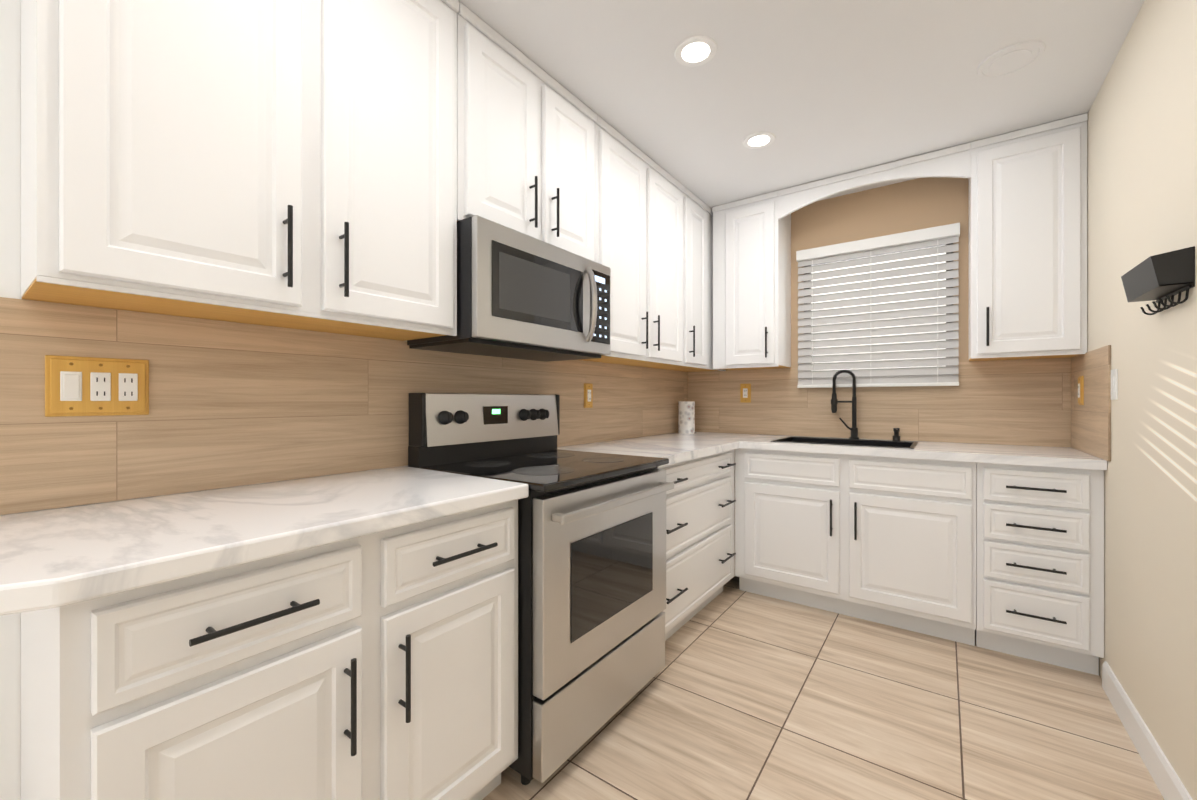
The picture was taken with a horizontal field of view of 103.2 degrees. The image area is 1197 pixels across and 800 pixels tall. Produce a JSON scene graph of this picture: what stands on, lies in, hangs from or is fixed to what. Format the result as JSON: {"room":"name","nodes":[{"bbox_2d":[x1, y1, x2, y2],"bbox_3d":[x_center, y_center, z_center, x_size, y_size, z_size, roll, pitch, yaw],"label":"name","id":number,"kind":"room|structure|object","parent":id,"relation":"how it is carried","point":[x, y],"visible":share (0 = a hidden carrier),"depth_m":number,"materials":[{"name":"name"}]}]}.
{"room":"kitchen","nodes":[
{"label":"kitchen","id":0,"kind":"room"},
{"bbox_2d":[0,0,655,799],"bbox_3d":[-1.116,-0.074,1.271,0.100,2.460,6.184,0,0,36],"label":"wall","id":1,"kind":"structure","parent":0,"point":[10,286],"depth_m":1.01,"materials":[{"name":"white paint"}]},
{"bbox_2d":[21,0,458,340],"bbox_3d":[-0.827,-0.755,1.269,0.365,1.091,0.890,0,0,36],"label":"upper cabinet","id":2,"kind":"object","parent":1,"relation":"attached to","point":[291,164],"visible":1,"depth_m":1.08,"materials":[{"name":"white wood"}]},
{"bbox_2d":[0,297,687,514],"bbox_3d":[-0.487,0.013,2.044,0.007,0.455,3.974,0,0,36],"label":"backsplash","id":3,"kind":"structure","parent":1,"relation":"attached to","point":[232,404],"depth_m":1.32,"materials":[{"name":"brown tile"}]},
{"bbox_2d":[45,355,148,416],"bbox_3d":[-1.157,-0.031,1.103,0.013,0.135,0.168,0,0,36],"label":"electrical outlet","id":4,"kind":"object","parent":3,"relation":"attached to","point":[84,386],"visible":1,"depth_m":1.09,"materials":[{"name":"gold metal"}]},
{"bbox_2d":[584,383,592,407],"bbox_3d":[-0.054,-0.024,2.623,0.011,0.135,0.076,0,0,36],"label":"outlet","id":5,"kind":"object","parent":3,"relation":"attached to","point":[588,395],"visible":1,"depth_m":2.62,"materials":[{"name":"gold metal"}]},
{"bbox_2d":[457,3,596,261],"bbox_3d":[-0.341,-0.948,1.938,0.365,0.707,0.756,0,0,36],"label":"upper cabinet","id":6,"kind":"object","parent":1,"relation":"attached to","point":[525,145],"visible":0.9,"depth_m":1.76,"materials":[{"name":"white wood"}]},
{"bbox_2d":[407,215,610,361],"bbox_3d":[-0.296,-0.390,1.909,0.451,0.401,0.751,0,0,36],"label":"microwave","id":7,"kind":"object","parent":6,"relation":"attached to","point":[520,295],"visible":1,"depth_m":1.70,"materials":[{"name":"silver metal"}]},
{"bbox_2d":[580,115,683,366],"bbox_3d":[0.144,-0.755,2.605,0.365,1.091,0.886,0,0,36],"label":"upper cabinet","id":8,"kind":"object","parent":1,"relation":"attached to","point":[638,223],"visible":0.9,"depth_m":2.46,"materials":[{"name":"white wood"}]},
{"bbox_2d":[640,187,725,371],"bbox_3d":[0.620,-0.756,3.259,0.365,1.091,0.723,0,0,36],"label":"upper cabinet","id":9,"kind":"object","parent":1,"relation":"attached to","point":[697,284],"visible":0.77,"depth_m":3.04,"materials":[{"name":"white wood"}]},
{"bbox_2d":[458,0,1144,208],"bbox_3d":[-0.214,-1.334,0.615,2.330,0.060,6.184,0,0,36],"label":"ceiling","id":10,"kind":"structure","parent":0,"point":[822,89],"depth_m":1.90,"materials":[{"name":"white paint"}]},
{"bbox_2d":[675,35,716,66],"bbox_3d":[0.364,-1.301,1.775,0.156,0.005,0.156,0,0,36],"label":"recessed light","id":11,"kind":"object","parent":10,"relation":"in","point":[695,51],"visible":1,"depth_m":1.77,"materials":[{"name":"white plastic"}]},
{"bbox_2d":[743,131,774,148],"bbox_3d":[0.805,-1.301,2.382,0.156,0.005,0.156,0,0,36],"label":"recessed light","id":12,"kind":"object","parent":10,"relation":"in","point":[759,140],"visible":1,"depth_m":2.38,"materials":[{"name":"white plastic"}]},
{"bbox_2d":[977,40,1045,78],"bbox_3d":[1.577,-1.300,1.820,0.200,0.006,0.200,0,0,36],"label":"ceiling vent","id":13,"kind":"object","parent":10,"relation":"in","point":[1011,59],"visible":1,"depth_m":1.81,"materials":[{"name":"white plastic"}]},
{"bbox_2d":[482,576,1163,799],"bbox_3d":[-0.214,1.186,0.615,2.330,0.060,6.184,0,0,36],"label":"floor","id":14,"kind":"structure","parent":0,"point":[743,695],"depth_m":1.69,"materials":[{"name":"tile"}]},
{"bbox_2d":[21,500,517,799],"bbox_3d":[-0.713,0.719,1.188,0.645,0.874,0.893,0,0,36],"label":"base cabinet","id":15,"kind":"object","parent":14,"relation":"on","point":[382,665],"visible":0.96,"depth_m":0.91,"materials":[{"name":"white wood"}]},
{"bbox_2d":[0,466,528,614],"bbox_3d":[-0.743,0.261,1.157,0.633,0.040,0.979,0,0,36],"label":"countertop","id":16,"kind":"structure","parent":15,"relation":"on","point":[55,558],"depth_m":0.92,"materials":[{"name":"white stone"}]},
{"bbox_2d":[408,393,673,784],"bbox_3d":[-0.187,0.565,1.829,0.714,1.182,0.754,0,0,36],"label":"stove","id":17,"kind":"object","parent":14,"relation":"on","point":[591,583],"visible":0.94,"depth_m":1.60,"materials":[{"name":"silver metal"}]},
{"bbox_2d":[657,449,735,640],"bbox_3d":[0.299,0.719,2.579,0.645,0.874,1.020,0,0,36],"label":"base cabinet","id":18,"kind":"object","parent":14,"relation":"on","point":[700,534],"visible":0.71,"depth_m":2.38,"materials":[{"name":"white wood"}]},
{"bbox_2d":[557,436,744,466],"bbox_3d":[0.286,0.261,2.549,0.660,0.040,0.960,0,0,36],"label":"countertop","id":19,"kind":"structure","parent":18,"relation":"on","point":[677,447],"depth_m":2.46,"materials":[{"name":"white stone"}]},
{"bbox_2d":[735,448,975,645],"bbox_3d":[1.428,0.719,2.719,1.128,0.874,0.645,0,0,36],"label":"base cabinet","id":20,"kind":"object","parent":14,"relation":"on","point":[890,541],"visible":0.98,"depth_m":2.43,"materials":[{"name":"white wood"}]},
{"bbox_2d":[653,432,1106,469],"bbox_3d":[1.358,0.261,2.778,2.126,0.040,0.633,0,0,36],"label":"countertop","id":21,"kind":"structure","parent":20,"relation":"on","point":[1046,456],"depth_m":2.31,"materials":[{"name":"white stone"}]},
{"bbox_2d":[678,401,694,433],"bbox_3d":[0.636,0.125,3.425,0.116,0.230,0.116,0,0,36],"label":"paper towel roll","id":22,"kind":"object","parent":21,"relation":"on","point":[686,417],"visible":1,"depth_m":3.38,"materials":[{"name":"white paper"}]},
{"bbox_2d":[771,436,917,448],"bbox_3d":[1.405,0.339,2.723,0.694,0.204,0.434,0,0,36],"label":"sink","id":23,"kind":"object","parent":21,"relation":"in","point":[859,442],"visible":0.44,"depth_m":2.84,"materials":[{"name":"black metal"}]},
{"bbox_2d":[831,369,858,438],"bbox_3d":[1.526,0.025,2.940,0.158,0.430,0.058,0,0,26],"label":"faucet","id":24,"kind":"object","parent":21,"relation":"on","point":[854,428],"visible":0.92,"depth_m":2.92,"materials":[{"name":"black metal"}]},
{"bbox_2d":[893,428,899,440],"bbox_3d":[1.746,0.203,2.784,0.039,0.075,0.070,0,0,36],"label":"soap dispenser","id":25,"kind":"object","parent":21,"relation":"on","point":[896,436],"visible":0.94,"depth_m":2.78,"materials":[{"name":"black metal"}]},
{"bbox_2d":[975,462,1103,675],"bbox_3d":[2.050,0.719,2.267,0.406,0.874,0.645,0,0,36],"label":"drawers","id":26,"kind":"object","parent":14,"relation":"on","point":[1039,563],"visible":1,"depth_m":2.04,"materials":[{"name":"white painted wood"},{"name":"black metal"}]},
{"bbox_2d":[699,177,1070,446],"bbox_3d":[1.575,-0.074,3.076,2.130,2.460,0.100,0,0,36],"label":"wall","id":27,"kind":"structure","parent":0,"point":[914,204],"depth_m":2.89,"materials":[{"name":"beige paint"}]},
{"bbox_2d":[712,191,790,369],"bbox_3d":[1.021,-0.756,3.188,0.429,1.091,0.365,0,0,36],"label":"upper cabinet","id":28,"kind":"object","parent":27,"relation":"attached to","point":[751,283],"visible":1,"depth_m":3.06,"materials":[{"name":"white wood"}]},
{"bbox_2d":[778,143,970,219],"bbox_3d":[1.505,-1.215,2.685,0.945,0.172,0.034,0,0,36],"label":"valance","id":29,"kind":"object","parent":28,"relation":"attached to","point":[954,162],"visible":1,"depth_m":2.62,"materials":[{"name":"white wood"}]},
{"bbox_2d":[804,243,952,377],"bbox_3d":[1.724,-0.529,2.979,0.805,0.830,0.060,0,0,36],"label":"window","id":30,"kind":"structure","parent":27,"relation":"in","point":[881,303],"depth_m":2.97,"materials":[{"name":"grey glass"}]},
{"bbox_2d":[796,223,959,387],"bbox_3d":[1.670,-0.532,2.905,0.861,0.904,0.061,0,0,36],"label":"window blinds","id":31,"kind":"object","parent":30,"relation":"attached to","point":[887,372],"visible":0.96,"depth_m":2.87,"materials":[{"name":"white plastic"}]},
{"bbox_2d":[688,358,1070,446],"bbox_3d":[1.543,0.013,3.032,2.113,0.455,0.007,0,0,36],"label":"backsplash","id":32,"kind":"structure","parent":27,"relation":"attached to","point":[1027,402],"depth_m":2.80,"materials":[{"name":"brown tile"}]},
{"bbox_2d":[740,384,750,402],"bbox_3d":[1.046,-0.049,3.381,0.076,0.135,0.011,0,0,36],"label":"outlet","id":33,"kind":"object","parent":32,"relation":"attached to","point":[745,393],"visible":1,"depth_m":3.38,"materials":[{"name":"gold metal"}]},
{"bbox_2d":[968,113,1087,360],"bbox_3d":[2.128,-0.755,2.383,0.416,1.091,0.365,0,0,36],"label":"upper cabinet","id":34,"kind":"object","parent":27,"relation":"attached to","point":[1027,243],"visible":1,"depth_m":2.26,"materials":[{"name":"white wood"}]},
{"bbox_2d":[1087,0,1196,799],"bbox_3d":[0.688,-0.074,-0.041,0.100,2.460,6.184,0,0,36],"label":"wall","id":35,"kind":"structure","parent":0,"point":[1142,161],"depth_m":1.50,"materials":[{"name":"beige paint"}]},
{"bbox_2d":[1071,345,1110,460],"bbox_3d":[2.199,0.013,2.131,0.007,0.455,0.674,0,0,36],"label":"backsplash","id":36,"kind":"structure","parent":35,"relation":"attached to","point":[1091,426],"depth_m":2.05,"materials":[{"name":"brown tile"}]},
{"bbox_2d":[1078,376,1083,404],"bbox_3d":[2.252,-0.044,2.220,0.011,0.135,0.076,0,0,36],"label":"outlet","id":37,"kind":"object","parent":36,"relation":"attached to","point":[1080,390],"visible":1,"depth_m":2.20,"materials":[{"name":"gold metal"}]},
{"bbox_2d":[1111,369,1117,399],"bbox_3d":[1.968,-0.059,1.814,0.008,0.116,0.072,0,0,36],"label":"light switch","id":38,"kind":"object","parent":35,"relation":"attached to","point":[1114,384],"visible":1,"depth_m":1.80,"materials":[{"name":"white plastic"}]},
{"bbox_2d":[1102,661,1192,799],"bbox_3d":[0.460,1.104,-0.258,0.014,0.105,5.364,0,0,36],"label":"baseboard","id":39,"kind":"structure","parent":35,"relation":"attached to","point":[1166,779],"depth_m":1.52,"materials":[{"name":"white wood"}]},
{"bbox_2d":[1121,246,1194,314],"bbox_3d":[1.601,-0.329,1.367,0.078,0.144,0.265,0,0,36],"label":"key rack","id":40,"kind":"object","parent":35,"relation":"attached to","point":[1161,278],"visible":0.98,"depth_m":1.29,"materials":[{"name":"black metal"}]}
]}

